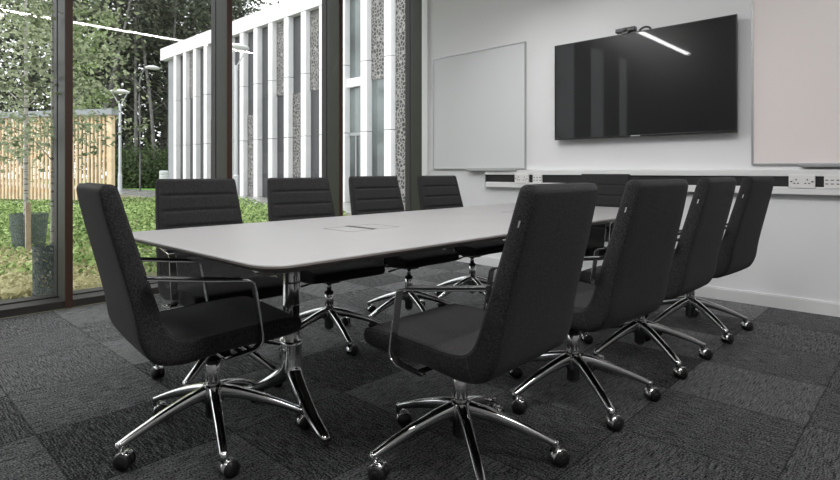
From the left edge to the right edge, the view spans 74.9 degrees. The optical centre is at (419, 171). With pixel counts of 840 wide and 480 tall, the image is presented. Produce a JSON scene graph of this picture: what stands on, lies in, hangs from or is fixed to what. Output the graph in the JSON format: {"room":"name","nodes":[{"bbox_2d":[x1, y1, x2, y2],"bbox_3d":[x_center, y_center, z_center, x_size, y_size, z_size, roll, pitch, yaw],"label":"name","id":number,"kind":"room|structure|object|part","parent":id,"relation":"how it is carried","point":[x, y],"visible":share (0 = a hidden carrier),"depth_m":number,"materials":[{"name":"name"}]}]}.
{"room":"conference room","nodes":[
{"label":"conference room","id":0,"kind":"room"},
{"bbox_2d":[0,293,64,317],"bbox_3d":[-3.113,-0.725,3.664,0.300,3.450,1.240,0,0,43],"label":"window","id":1,"kind":"structure","parent":0,"point":[47,302],"depth_m":3.92,"materials":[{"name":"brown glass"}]},
{"bbox_2d":[54,0,231,308],"bbox_3d":[-2.249,-0.725,4.567,0.310,3.450,1.300,0,0,43],"label":"window","id":2,"kind":"structure","parent":0,"point":[81,297],"depth_m":4.15,"materials":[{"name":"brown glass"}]},
{"bbox_2d":[252,270,274,275],"bbox_3d":[-1.389,-0.725,5.481,0.300,3.450,1.250,0,0,43],"label":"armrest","id":3,"kind":"structure","parent":0,"point":[256,272],"depth_m":5.19,"materials":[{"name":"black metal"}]},
{"bbox_2d":[0,261,839,479],"bbox_3d":[-0.257,1.030,1.850,6.320,0.060,7.530,0,0,43],"label":"floor","id":4,"kind":"structure","parent":0,"point":[765,405],"depth_m":2.34,"materials":[{"name":"carpet"}]},
{"bbox_2d":[76,182,310,478],"bbox_3d":[-0.817,0.520,2.035,0.748,0.959,0.677,0,0,-40],"label":"chair","id":5,"kind":"object","parent":4,"relation":"on","point":[190,333],"visible":0.99,"depth_m":1.86,"materials":[{"name":"grey fabric"}]},
{"bbox_3d":[-1.016,0.335,1.874,0.221,0.586,0.473,0,0,-41],"label":"backrest","id":6,"kind":"part","parent":5,"relation":"part of","materials":[{"name":"grey fabric"}]},
{"bbox_3d":[-0.997,0.482,2.152,0.378,0.307,0.158,0,0,-41],"label":"armrest","id":7,"kind":"part","parent":5,"relation":"part of","materials":[{"name":"silver metal"}]},
{"bbox_3d":[-0.738,0.482,1.850,0.378,0.307,0.158,0,0,-41],"label":"armrest","id":8,"kind":"part","parent":5,"relation":"part of","materials":[{"name":"silver metal"}]},
{"bbox_3d":[-0.773,0.586,2.082,0.480,0.096,0.476,0,0,-40],"label":"seat","id":9,"kind":"part","parent":5,"relation":"part of","materials":[{"name":"grey fabric"}]},
{"bbox_3d":[-0.750,0.877,2.248,0.043,0.150,0.314,0,0,11],"label":"leg","id":10,"kind":"part","parent":5,"relation":"part of","materials":[{"name":"silver metal"}]},
{"bbox_3d":[-0.607,0.877,2.096,0.314,0.150,0.043,0,0,-7],"label":"leg","id":11,"kind":"part","parent":5,"relation":"part of","materials":[{"name":"silver metal"}]},
{"bbox_2d":[151,178,282,396],"bbox_3d":[-0.964,0.520,2.749,0.652,0.959,0.782,0,0,-42],"label":"chair","id":12,"kind":"object","parent":4,"relation":"on","point":[179,203],"visible":0.63,"depth_m":2.84,"materials":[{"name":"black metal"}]},
{"bbox_3d":[-1.185,0.482,2.657,0.158,0.307,0.378,0,0,-41],"label":"armrest","id":13,"kind":"part","parent":12,"relation":"part of","materials":[{"name":"silver metal"}]},
{"bbox_3d":[-0.991,0.877,2.530,0.043,0.150,0.314,0,0,9],"label":"leg","id":14,"kind":"part","parent":12,"relation":"part of","materials":[{"name":"silver metal"}]},
{"bbox_3d":[-1.165,0.335,2.935,0.473,0.586,0.221,0,0,-41],"label":"backrest","id":15,"kind":"part","parent":12,"relation":"part of","materials":[{"name":"grey fabric"}]},
{"bbox_3d":[-0.954,0.586,2.696,0.476,0.096,0.480,0,0,-41],"label":"seat","id":16,"kind":"part","parent":12,"relation":"part of","materials":[{"name":"grey fabric"}]},
{"bbox_3d":[-0.887,0.482,2.920,0.158,0.307,0.378,0,0,-41],"label":"armrest","id":17,"kind":"part","parent":12,"relation":"part of","materials":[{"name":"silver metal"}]},
{"bbox_2d":[267,177,384,355],"bbox_3d":[-0.565,0.520,3.266,0.669,0.957,0.759,0,0,-40],"label":"chair","id":18,"kind":"object","parent":4,"relation":"on","point":[308,197],"visible":0.6,"depth_m":3.34,"materials":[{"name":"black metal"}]},
{"bbox_3d":[-0.733,0.335,3.477,0.473,0.586,0.221,0,0,-40],"label":"backrest","id":19,"kind":"part","parent":18,"relation":"part of","materials":[{"name":"grey fabric"}]},
{"bbox_3d":[-0.537,0.680,3.240,0.029,0.060,0.029,0,0,-39],"label":"piston rod","id":20,"kind":"part","parent":18,"relation":"part of","materials":[{"name":"silver metal"}]},
{"bbox_3d":[-0.529,0.586,3.230,0.476,0.096,0.480,0,0,-40],"label":"seat","id":21,"kind":"part","parent":18,"relation":"part of","materials":[{"name":"grey fabric"}]},
{"bbox_3d":[-0.364,0.877,3.279,0.314,0.150,0.043,0,0,-13],"label":"leg","id":22,"kind":"part","parent":18,"relation":"part of","materials":[{"name":"silver metal"}]},
{"bbox_2d":[132,203,618,445],"bbox_3d":[0.210,0.632,3.054,1.230,0.736,3.120,0,0,43],"label":"conference table","id":23,"kind":"object","parent":4,"relation":"on","point":[287,247],"visible":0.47,"depth_m":2.23,"materials":[{"name":"laminate"}]},
{"bbox_3d":[-0.415,0.380,2.158,0.394,0.160,0.068,0,0,44],"label":"support arm","id":24,"kind":"part","parent":23,"relation":"part of","materials":[{"name":"silver metal"}]},
{"bbox_2d":[348,176,458,327],"bbox_3d":[-0.121,0.517,3.715,0.667,0.965,0.764,0,0,-42],"label":"chair","id":25,"kind":"object","parent":4,"relation":"on","point":[368,194],"visible":0.5,"depth_m":3.79,"materials":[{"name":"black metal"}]},
{"bbox_3d":[-0.283,0.331,3.924,0.473,0.589,0.221,0,0,-43],"label":"backrest","id":26,"kind":"part","parent":25,"relation":"part of","materials":[{"name":"grey fabric"}]},
{"bbox_3d":[-0.297,0.479,3.645,0.158,0.309,0.378,0,0,-43],"label":"armrest","id":27,"kind":"part","parent":25,"relation":"part of","materials":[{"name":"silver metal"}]},
{"bbox_3d":[-0.067,0.583,3.688,0.476,0.096,0.480,0,0,-43],"label":"seat","id":28,"kind":"part","parent":25,"relation":"part of","materials":[{"name":"grey fabric"}]},
{"bbox_3d":[-0.003,0.876,3.541,0.268,0.151,0.208,0,0,29],"label":"leg","id":29,"kind":"part","parent":25,"relation":"part of","materials":[{"name":"silver metal"}]},
{"bbox_3d":[0.096,0.876,3.716,0.268,0.151,0.208,0,0,29],"label":"leg","id":30,"kind":"part","parent":25,"relation":"part of","materials":[{"name":"silver metal"}]},
{"bbox_2d":[416,175,504,306],"bbox_3d":[0.356,0.517,4.221,0.661,0.965,0.745,0,0,-43],"label":"chair","id":31,"kind":"object","parent":4,"relation":"on","point":[434,192],"visible":0.48,"depth_m":4.32,"materials":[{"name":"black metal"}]},
{"bbox_3d":[0.192,0.331,4.424,0.473,0.589,0.221,0,0,-43],"label":"backrest","id":32,"kind":"part","parent":31,"relation":"part of","materials":[{"name":"grey fabric"}]},
{"bbox_3d":[0.408,0.583,4.189,0.476,0.096,0.480,0,0,-43],"label":"seat","id":33,"kind":"part","parent":31,"relation":"part of","materials":[{"name":"grey fabric"}]},
{"bbox_3d":[0.462,0.876,4.032,0.043,0.151,0.314,0,0,-21],"label":"leg","id":34,"kind":"part","parent":31,"relation":"part of","materials":[{"name":"silver metal"}]},
{"bbox_3d":[0.577,0.876,4.199,0.314,0.151,0.043,0,0,0],"label":"leg","id":35,"kind":"part","parent":31,"relation":"part of","materials":[{"name":"silver metal"}]},
{"bbox_2d":[364,182,597,479],"bbox_3d":[0.190,0.518,1.909,0.772,0.963,0.654,0,0,36],"label":"chair","id":36,"kind":"object","parent":4,"relation":"on","point":[527,313],"visible":1,"depth_m":1.71,"materials":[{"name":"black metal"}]},
{"bbox_3d":[-0.021,0.877,1.847,0.314,0.150,0.043,0,0,-24],"label":"leg","id":37,"kind":"part","parent":36,"relation":"part of","materials":[{"name":"silver metal"}]},
{"bbox_3d":[0.131,0.584,1.929,0.480,0.096,0.476,0,0,41],"label":"seat","id":38,"kind":"part","parent":36,"relation":"part of","materials":[{"name":"grey fabric"}]},
{"bbox_3d":[0.092,0.480,1.698,0.378,0.308,0.158,0,0,41],"label":"armrest","id":39,"kind":"part","parent":36,"relation":"part of","materials":[{"name":"silver metal"}]},
{"bbox_3d":[0.160,0.877,1.744,0.043,0.150,0.314,0,0,-6],"label":"leg","id":40,"kind":"part","parent":36,"relation":"part of","materials":[{"name":"silver metal"}]},
{"bbox_3d":[0.356,0.480,1.996,0.378,0.308,0.158,0,0,41],"label":"armrest","id":41,"kind":"part","parent":36,"relation":"part of","materials":[{"name":"silver metal"}]},
{"bbox_3d":[0.316,0.877,1.892,0.314,0.150,0.043,0,0,9],"label":"leg","id":42,"kind":"part","parent":36,"relation":"part of","materials":[{"name":"silver metal"}]},
{"bbox_3d":[0.370,0.332,1.717,0.221,0.588,0.473,0,0,41],"label":"backrest","id":43,"kind":"part","parent":36,"relation":"part of","materials":[{"name":"grey fabric"}]},
{"bbox_2d":[508,179,687,431],"bbox_3d":[0.697,0.515,2.397,0.676,0.969,0.770,0,0,-41],"label":"chair","id":44,"kind":"object","parent":4,"relation":"on","point":[632,280],"visible":0.87,"depth_m":2.15,"materials":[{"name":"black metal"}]},
{"bbox_3d":[0.671,0.581,2.439,0.476,0.096,0.480,0,0,-40],"label":"seat","id":45,"kind":"part","parent":44,"relation":"part of","materials":[{"name":"grey fabric"}]},
{"bbox_3d":[0.715,0.876,2.256,0.043,0.151,0.314,0,0,-12],"label":"leg","id":46,"kind":"part","parent":44,"relation":"part of","materials":[{"name":"silver metal"}]},
{"bbox_3d":[0.600,0.477,2.216,0.158,0.310,0.378,0,0,-41],"label":"armrest","id":47,"kind":"part","parent":44,"relation":"part of","materials":[{"name":"silver metal"}]},
{"bbox_3d":[0.903,0.477,2.474,0.158,0.310,0.378,0,0,-41],"label":"armrest","id":48,"kind":"part","parent":44,"relation":"part of","materials":[{"name":"silver metal"}]},
{"bbox_3d":[0.855,0.876,2.403,0.314,0.151,0.043,0,0,9],"label":"leg","id":49,"kind":"part","parent":44,"relation":"part of","materials":[{"name":"silver metal"}]},
{"bbox_3d":[0.878,0.328,2.196,0.473,0.592,0.221,0,0,-41],"label":"backrest","id":50,"kind":"part","parent":44,"relation":"part of","materials":[{"name":"grey fabric"}]},
{"bbox_2d":[579,174,630,270],"bbox_3d":[1.253,0.510,4.112,0.748,0.979,0.671,0,0,-43],"label":"chair","id":51,"kind":"object","parent":4,"relation":"on","point":[611,187],"visible":0.2,"depth_m":4.25,"materials":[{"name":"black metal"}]},
{"bbox_3d":[1.181,0.577,4.101,0.480,0.098,0.476,0,0,-43],"label":"seat","id":52,"kind":"part","parent":51,"relation":"part of","materials":[{"name":"grey fabric"}]},
{"bbox_3d":[1.417,0.322,4.316,0.221,0.598,0.473,0,0,-43],"label":"backrest","id":53,"kind":"part","parent":51,"relation":"part of","materials":[{"name":"grey fabric"}]},
{"bbox_3d":[1.407,0.472,4.037,0.378,0.313,0.158,0,0,-43],"label":"armrest","id":54,"kind":"part","parent":51,"relation":"part of","materials":[{"name":"silver metal"}]},
{"bbox_2d":[579,177,735,379],"bbox_3d":[1.210,0.514,2.930,0.672,0.971,0.766,0,0,-45],"label":"chair","id":55,"kind":"object","parent":4,"relation":"on","point":[695,257],"visible":0.66,"depth_m":2.67,"materials":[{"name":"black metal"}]},
{"bbox_3d":[1.176,0.581,2.965,0.476,0.097,0.480,0,0,-44],"label":"seat","id":56,"kind":"part","parent":55,"relation":"part of","materials":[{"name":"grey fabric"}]},
{"bbox_3d":[1.221,0.876,2.782,0.043,0.151,0.314,0,0,-12],"label":"leg","id":57,"kind":"part","parent":55,"relation":"part of","materials":[{"name":"silver metal"}]},
{"bbox_3d":[1.361,0.876,2.929,0.314,0.151,0.043,0,0,9],"label":"leg","id":58,"kind":"part","parent":55,"relation":"part of","materials":[{"name":"silver metal"}]},
{"bbox_3d":[1.400,0.327,2.737,0.473,0.593,0.221,0,0,-44],"label":"backrest","id":59,"kind":"part","parent":55,"relation":"part of","materials":[{"name":"grey fabric"}]},
{"bbox_2d":[645,176,773,343],"bbox_3d":[1.746,0.514,3.467,0.672,0.971,0.766,0,0,-42],"label":"chair","id":60,"kind":"object","parent":4,"relation":"on","point":[739,244],"visible":0.61,"depth_m":3.20,"materials":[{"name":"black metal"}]},
{"bbox_3d":[1.745,0.876,3.317,0.043,0.151,0.314,0,0,-7],"label":"leg","id":61,"kind":"part","parent":60,"relation":"part of","materials":[{"name":"silver metal"}]},
{"bbox_3d":[1.898,0.876,3.460,0.314,0.151,0.043,0,0,11],"label":"leg","id":62,"kind":"part","parent":60,"relation":"part of","materials":[{"name":"silver metal"}]},
{"bbox_3d":[1.930,0.327,3.267,0.473,0.593,0.221,0,0,-43],"label":"backrest","id":63,"kind":"part","parent":60,"relation":"part of","materials":[{"name":"grey fabric"}]},
{"bbox_2d":[429,0,839,302],"bbox_3d":[2.328,-0.725,4.436,6.130,3.450,0.200,0,0,43],"label":"wall","id":64,"kind":"structure","parent":0,"point":[798,253],"depth_m":4.73,"materials":[{"name":"white paint"}]},
{"bbox_2d":[422,0,428,175],"bbox_3d":[0.060,-0.772,6.430,0.095,3.355,0.030,0,0,43],"label":"trim","id":65,"kind":"structure","parent":64,"relation":"attached to","point":[425,3],"depth_m":6.41,"materials":[{"name":"white paint"}]},
{"bbox_2d":[433,41,525,170],"bbox_3d":[0.588,-0.652,5.894,1.248,1.294,0.076,0,0,43],"label":"whiteboard","id":66,"kind":"object","parent":64,"relation":"attached to","point":[479,96],"visible":0.98,"depth_m":5.86,"materials":[{"name":"white metal"}]},
{"bbox_2d":[466,169,519,170],"bbox_3d":[0.755,-0.016,5.735,0.640,0.022,0.076,0,0,44],"label":"tray","id":67,"kind":"object","parent":66,"relation":"on","point":[466,169],"depth_m":5.69,"materials":[{"name":"silver metal"}]},
{"bbox_2d":[555,14,737,139],"bbox_3d":[1.857,-0.739,4.680,1.534,0.890,0.094,0,0,43],"label":"television","id":68,"kind":"object","parent":64,"relation":"attached to","point":[679,79],"visible":1,"depth_m":4.56,"materials":[{"name":"black"}]},
{"bbox_2d":[615,26,636,33],"bbox_3d":[1.773,-1.208,4.716,0.170,0.048,0.077,0,0,43],"label":"webcam","id":69,"kind":"object","parent":68,"relation":"on","point":[633,28],"visible":0.99,"depth_m":4.69,"materials":[{"name":"black plastic"}]},
{"bbox_2d":[456,255,839,316],"bbox_3d":[2.253,0.953,4.357,6.130,0.095,0.018,0,0,43],"label":"baseboard","id":70,"kind":"structure","parent":64,"relation":"attached to","point":[828,308],"depth_m":4.08,"materials":[{"name":"white"}]},
{"bbox_2d":[485,169,839,195],"bbox_3d":[2.579,0.076,4.017,5.170,0.182,0.062,0,0,43],"label":"cable trunking","id":71,"kind":"object","parent":64,"relation":"attached to","point":[781,177],"visible":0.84,"depth_m":4.39,"materials":[{"name":"white plastic"}]},
{"bbox_2d":[515,174,528,182],"bbox_3d":[1.014,0.072,5.464,0.160,0.094,0.025,0,0,43],"label":"power socket","id":72,"kind":"object","parent":71,"relation":"attached to","point":[519,178],"visible":1,"depth_m":5.45,"materials":[{"name":"white plastic"}]},
{"bbox_2d":[533,174,542,183],"bbox_3d":[1.146,0.072,5.341,0.100,0.094,0.022,0,0,43],"label":"outlet","id":73,"kind":"object","parent":71,"relation":"attached to","point":[537,178],"visible":1,"depth_m":5.33,"materials":[{"name":"white plastic"}]},
{"bbox_2d":[789,175,815,187],"bbox_3d":[2.696,0.072,3.868,0.155,0.094,0.025,0,0,43],"label":"power socket","id":74,"kind":"object","parent":71,"relation":"attached to","point":[795,181],"visible":1,"depth_m":3.86,"materials":[{"name":"white plastic"}]},
{"bbox_2d":[824,175,839,188],"bbox_3d":[2.845,0.072,3.728,0.155,0.094,0.022,0,0,43],"label":"outlet","id":75,"kind":"object","parent":71,"relation":"attached to","point":[830,181],"visible":1,"depth_m":3.74,"materials":[{"name":"white plastic"}]},
{"bbox_2d":[751,0,839,166],"bbox_3d":[3.107,-0.677,3.503,1.743,1.294,0.076,0,0,43],"label":"whiteboard","id":76,"kind":"object","parent":64,"relation":"attached to","point":[795,44],"visible":1,"depth_m":3.93,"materials":[{"name":"white"}]},
{"bbox_2d":[799,164,839,166],"bbox_3d":[3.142,-0.041,3.470,1.220,0.022,0.076,0,0,44],"label":"tray","id":77,"kind":"object","parent":76,"relation":"on","point":[800,165],"depth_m":3.78,"materials":[{"name":"silver metal"}]},
{"bbox_3d":[-0.395,-2.500,1.981,6.700,0.100,7.530,0,0,44],"label":"ceiling","id":78,"kind":"structure","parent":0,"visible":0},
{"bbox_2d":[322,0,342,216],"bbox_3d":[-0.951,-0.725,5.934,0.310,3.450,0.050,0,0,43],"label":"window frame","id":79,"kind":"structure","parent":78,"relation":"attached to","point":[332,10],"depth_m":5.89,"materials":[{"name":"brown metal"}]},
{"bbox_3d":[0.079,-0.725,6.882,0.500,3.450,0.148,0,0,44],"label":"wall","id":80,"kind":"structure","parent":0,"visible":0},
{"bbox_3d":[-0.509,-0.725,6.408,0.300,3.450,1.285,0,0,44],"label":"window","id":81,"kind":"structure","parent":80,"relation":"in","visible":0},
{"bbox_2d":[405,0,421,210],"bbox_3d":[-0.060,-0.725,6.874,0.310,3.450,0.050,0,0,43],"label":"window frame","id":82,"kind":"structure","parent":81,"relation":"attached to","point":[413,8],"depth_m":6.86,"materials":[{"name":"brown"}]},
{"label":"outside","id":83,"kind":"structure","parent":0,"visible":0},
{"bbox_2d":[0,178,404,318],"bbox_3d":[-29.267,1.070,38.113,85.070,0.100,105.000,0,0,44],"label":"ground","id":84,"kind":"structure","parent":83,"point":[121,196],"depth_m":11.84,"materials":[{"name":"plant"}]},
{"bbox_2d":[0,40,15,168],"bbox_3d":[-37.149,-7.781,41.517,12.270,17.751,14.221,0,0,-7],"label":"tree","id":85,"kind":"object","parent":84,"relation":"on","point":[11,40],"visible":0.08,"depth_m":44.15,"materials":[{"name":"green plant"}]},
{"bbox_2d":[0,0,48,168],"bbox_3d":[-29.794,-8.462,36.119,13.579,18.990,12.715,0,0,43],"label":"tree","id":86,"kind":"object","parent":84,"relation":"on","point":[8,40],"visible":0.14,"depth_m":38.46,"materials":[{"name":"green plant"}]},
{"bbox_2d":[25,203,30,250],"bbox_3d":[-4.736,0.690,6.620,0.050,0.620,0.050,0,0,43],"label":"stake","id":87,"kind":"object","parent":84,"relation":"on","point":[27,205],"visible":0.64,"depth_m":6.60,"materials":[{"name":"beige wood"}]},
{"bbox_2d":[8,212,48,248],"bbox_3d":[-4.931,0.765,6.907,0.428,0.470,0.420,0,0,43],"label":"tree guard","id":88,"kind":"object","parent":84,"relation":"on","point":[19,232],"visible":0.75,"depth_m":6.80,"materials":[{"name":"grey"}]},
{"bbox_2d":[0,0,76,143],"bbox_3d":[-7.418,-2.354,8.979,3.841,6.707,3.621,0,0,27],"label":"birch tree","id":89,"kind":"object","parent":84,"relation":"on","point":[48,32],"visible":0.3,"depth_m":9.55,"materials":[{"name":"green plant"}]},
{"bbox_2d":[32,244,53,295],"bbox_3d":[-2.950,0.790,4.300,0.164,0.420,0.156,0,0,43],"label":"tree guard","id":90,"kind":"object","parent":84,"relation":"on","point":[41,265],"visible":0.8,"depth_m":4.24,"materials":[{"name":"grey"}]},
{"bbox_2d":[0,241,102,299],"bbox_3d":[-3.958,0.976,6.176,1.638,0.131,4.391,0,0,-39],"label":"dry grass","id":91,"kind":"structure","parent":84,"relation":"on","point":[16,284],"depth_m":4.92,"materials":[{"name":"plant"}]},
{"bbox_2d":[0,0,106,183],"bbox_3d":[-29.108,-8.588,41.925,12.966,20.318,13.083,0,0,43],"label":"tree","id":92,"kind":"object","parent":84,"relation":"on","point":[21,62],"visible":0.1,"depth_m":40.82,"materials":[{"name":"green plant"}]},
{"bbox_2d":[0,108,118,204],"bbox_3d":[-11.297,-0.330,15.388,6.580,2.660,0.240,0,0,14],"label":"slatted fence","id":93,"kind":"object","parent":84,"relation":"on","point":[108,155],"visible":0.51,"depth_m":15.11,"materials":[{"name":"brown wood"}]},
{"bbox_3d":[-11.335,-0.420,15.441,6.480,0.080,0.045,0,0,14],"label":"rail","id":94,"kind":"part","parent":93,"relation":"part of","materials":[{"name":"brown wood"}]},
{"bbox_3d":[-8.225,-0.250,14.605,0.120,2.500,0.120,0,0,14],"label":"post","id":95,"kind":"part","parent":93,"relation":"part of","materials":[{"name":"beige wood"}]},
{"bbox_2d":[0,0,151,240],"bbox_3d":[-5.099,-1.817,7.010,2.471,5.634,2.664,0,0,15],"label":"birch tree","id":96,"kind":"object","parent":84,"relation":"on","point":[25,153],"visible":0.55,"depth_m":7.08,"materials":[{"name":"green plant"}]},
{"bbox_2d":[0,0,158,285],"bbox_3d":[-2.917,-1.116,4.429,1.447,4.232,1.662,0,0,-9],"label":"birch tree","id":97,"kind":"object","parent":84,"relation":"on","point":[106,11],"visible":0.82,"depth_m":4.46,"materials":[{"name":"green plant"}]},
{"bbox_2d":[37,0,127,183],"bbox_3d":[-10.076,-2.393,16.477,2.370,6.786,2.478,0,0,21],"label":"tree","id":98,"kind":"object","parent":84,"relation":"on","point":[86,105],"visible":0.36,"depth_m":16.26,"materials":[{"name":"green plant"}]},
{"bbox_2d":[0,0,173,179],"bbox_3d":[-22.463,-7.196,36.077,13.274,17.265,13.193,0,0,-34],"label":"tree","id":99,"kind":"object","parent":84,"relation":"on","point":[90,14],"visible":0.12,"depth_m":34.48,"materials":[{"name":"green plant"}]},
{"bbox_2d":[33,181,154,189],"bbox_3d":[-14.730,1.000,49.270,30.800,0.040,28.800,0,0,43],"label":"lawn","id":100,"kind":"structure","parent":84,"relation":"on","point":[128,187],"depth_m":33.16,"materials":[{"name":"green plant"}]},
{"bbox_2d":[1,0,167,182],"bbox_3d":[-24.217,-8.720,40.782,13.379,19.458,14.469,0,0,43],"label":"tree","id":101,"kind":"object","parent":100,"relation":"on","point":[87,0],"visible":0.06,"depth_m":39.37,"materials":[{"name":"green plant"}]},
{"bbox_2d":[1,0,210,187],"bbox_3d":[-19.073,-7.721,33.891,13.307,18.240,12.908,0,0,17],"label":"tree","id":102,"kind":"object","parent":100,"relation":"on","point":[114,103],"visible":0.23,"depth_m":33.87,"materials":[{"name":"green plant"}]},
{"bbox_2d":[30,0,232,179],"bbox_3d":[-20.061,-8.416,38.803,12.592,20.130,13.736,0,0,43],"label":"tree","id":103,"kind":"object","parent":100,"relation":"on","point":[109,34],"visible":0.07,"depth_m":37.25,"materials":[{"name":"green plant"}]},
{"bbox_2d":[89,0,180,187],"bbox_3d":[-16.920,-6.209,33.615,6.684,14.452,6.172,0,0,43],"label":"tree","id":104,"kind":"object","parent":100,"relation":"on","point":[150,109],"visible":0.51,"depth_m":32.60,"materials":[{"name":"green plant"}]},
{"bbox_2d":[82,0,194,187],"bbox_3d":[-17.412,-6.375,33.723,6.877,14.780,6.848,0,0,43],"label":"tree","id":105,"kind":"object","parent":100,"relation":"on","point":[135,103],"visible":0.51,"depth_m":32.84,"materials":[{"name":"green plant"}]},
{"bbox_2d":[115,134,167,187],"bbox_3d":[-16.722,-0.576,33.007,4.122,3.117,6.223,0,0,-24],"label":"hedge","id":106,"kind":"object","parent":100,"relation":"on","point":[130,175],"visible":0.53,"depth_m":31.36,"materials":[{"name":"green plant"}]},
{"bbox_2d":[86,0,234,150],"bbox_3d":[-21.007,-8.271,45.066,13.274,18.576,11.361,0,0,-15],"label":"tree","id":107,"kind":"object","parent":100,"relation":"on","point":[134,0],"visible":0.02,"depth_m":43.67,"materials":[{"name":"green plant"}]},
{"bbox_2d":[112,0,210,149],"bbox_3d":[-15.160,-6.345,33.850,6.209,14.704,5.192,0,0,-11],"label":"tree","id":108,"kind":"object","parent":100,"relation":"on","point":[176,3],"visible":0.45,"depth_m":33.69,"materials":[{"name":"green plant"}]},
{"bbox_2d":[77,0,267,150],"bbox_3d":[-17.033,-8.165,38.688,13.593,19.396,13.339,0,0,-25],"label":"tree","id":109,"kind":"object","parent":100,"relation":"on","point":[131,94],"visible":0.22,"depth_m":35.88,"materials":[{"name":"green plant"}]},
{"bbox_2d":[119,0,278,146],"bbox_3d":[-16.074,-7.085,41.647,14.348,17.939,11.072,0,0,0],"label":"tree","id":110,"kind":"object","parent":100,"relation":"on","point":[247,9],"visible":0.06,"depth_m":41.24,"materials":[{"name":"green plant"}]},
{"bbox_2d":[138,0,259,148],"bbox_3d":[-19.084,-8.088,47.422,14.525,18.545,12.652,0,0,43],"label":"tree","id":111,"kind":"object","parent":100,"relation":"on","point":[233,0],"visible":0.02,"depth_m":46.68,"materials":[{"name":"green plant"}]},
{"bbox_2d":[155,0,281,141],"bbox_3d":[-17.063,-7.431,46.059,14.155,18.038,13.190,0,0,-40],"label":"tree","id":112,"kind":"object","parent":100,"relation":"on","point":[255,1],"visible":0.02,"depth_m":44.52,"materials":[{"name":"green plant"}]},
{"bbox_2d":[159,171,168,178],"bbox_3d":[-5.839,0.492,12.500,0.200,1.015,0.200,0,0,43],"label":"bollard","id":113,"kind":"object","parent":84,"relation":"on","point":[162,174],"visible":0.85,"depth_m":12.42,"materials":[{"name":"grey"}]},
{"bbox_2d":[0,196,345,276],"bbox_3d":[-5.731,0.874,12.493,6.774,0.331,15.698,0,0,-39],"label":"ground cover","id":114,"kind":"structure","parent":84,"relation":"on","point":[249,213],"depth_m":9.40,"materials":[{"name":"green plant"}]},
{"bbox_2d":[1,182,404,213],"bbox_3d":[-16.845,1.010,29.427,55.050,0.020,2.900,0,0,43],"label":"paved path","id":115,"kind":"structure","parent":84,"relation":"on","point":[131,192],"depth_m":22.64,"materials":[{"name":"grey concrete"}]},
{"bbox_2d":[110,89,129,190],"bbox_3d":[-15.329,-1.600,28.000,0.940,5.200,0.940,0,0,43],"label":"street lamp","id":116,"kind":"object","parent":115,"relation":"on","point":[118,91],"visible":0.85,"depth_m":27.94,"materials":[{"name":"grey metal"}]},
{"bbox_2d":[84,0,182,182],"bbox_3d":[-16.350,-6.457,31.973,6.444,14.936,7.362,0,0,43],"label":"tree","id":117,"kind":"object","parent":115,"relation":"on","point":[129,4],"visible":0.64,"depth_m":31.29,"materials":[{"name":"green plant"}]},
{"bbox_2d":[138,65,159,190],"bbox_3d":[-13.533,-2.140,27.506,0.880,6.281,0.855,0,0,43],"label":"street lamp","id":118,"kind":"object","parent":115,"relation":"on","point":[150,66],"visible":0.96,"depth_m":27.47,"materials":[{"name":"grey metal"}]},
{"bbox_2d":[232,43,248,195],"bbox_3d":[-6.715,-1.825,20.000,0.940,5.650,0.940,0,0,43],"label":"street lamp","id":119,"kind":"object","parent":115,"relation":"on","point":[235,46],"visible":0.79,"depth_m":19.95,"materials":[{"name":"grey metal"}]},
{"bbox_2d":[160,0,404,204],"bbox_3d":[0.626,-2.625,23.104,26.900,7.250,12.020,0,0,43],"label":"office building","id":120,"kind":"structure","parent":84,"relation":"on","point":[280,73],"depth_m":20.04,"materials":[{"name":"grey concrete"}]},
{"bbox_3d":[-10.678,-4.555,25.876,0.787,2.190,0.060,0,0,44],"label":"patterned panel","id":121,"kind":"part","parent":120,"relation":"part of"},
{"bbox_3d":[-6.735,-0.650,22.135,0.787,3.300,0.060,0,0,44],"label":"patterned panel","id":122,"kind":"part","parent":120,"relation":"part of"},
{"bbox_3d":[-5.158,-4.250,20.639,0.787,2.800,0.060,0,0,44],"label":"patterned panel","id":123,"kind":"part","parent":120,"relation":"part of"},
{"bbox_3d":[-4.370,-0.925,19.890,0.787,3.850,0.060,0,0,44],"label":"patterned panel","id":124,"kind":"part","parent":120,"relation":"part of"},
{"bbox_3d":[-3.581,-4.250,19.142,0.787,2.800,0.060,0,0,44],"label":"patterned panel","id":125,"kind":"part","parent":120,"relation":"part of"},
{"bbox_3d":[-2.015,-1.200,17.635,0.787,0.100,0.070,0,0,44],"label":"door frame","id":126,"kind":"part","parent":120,"relation":"part of","materials":[{"name":"grey metal"}]},
{"bbox_3d":[-2.043,-0.075,17.661,0.050,2.150,0.070,0,0,44],"label":"door frame","id":127,"kind":"part","parent":120,"relation":"part of","materials":[{"name":"grey metal"}]},
{"bbox_3d":[-1.216,-4.250,16.898,0.787,2.800,0.060,0,0,44],"label":"patterned panel","id":128,"kind":"part","parent":120,"relation":"part of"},
{"bbox_3d":[-0.427,-2.325,16.149,0.787,6.650,0.060,0,0,44],"label":"patterned panel","id":129,"kind":"part","parent":120,"relation":"part of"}
]}

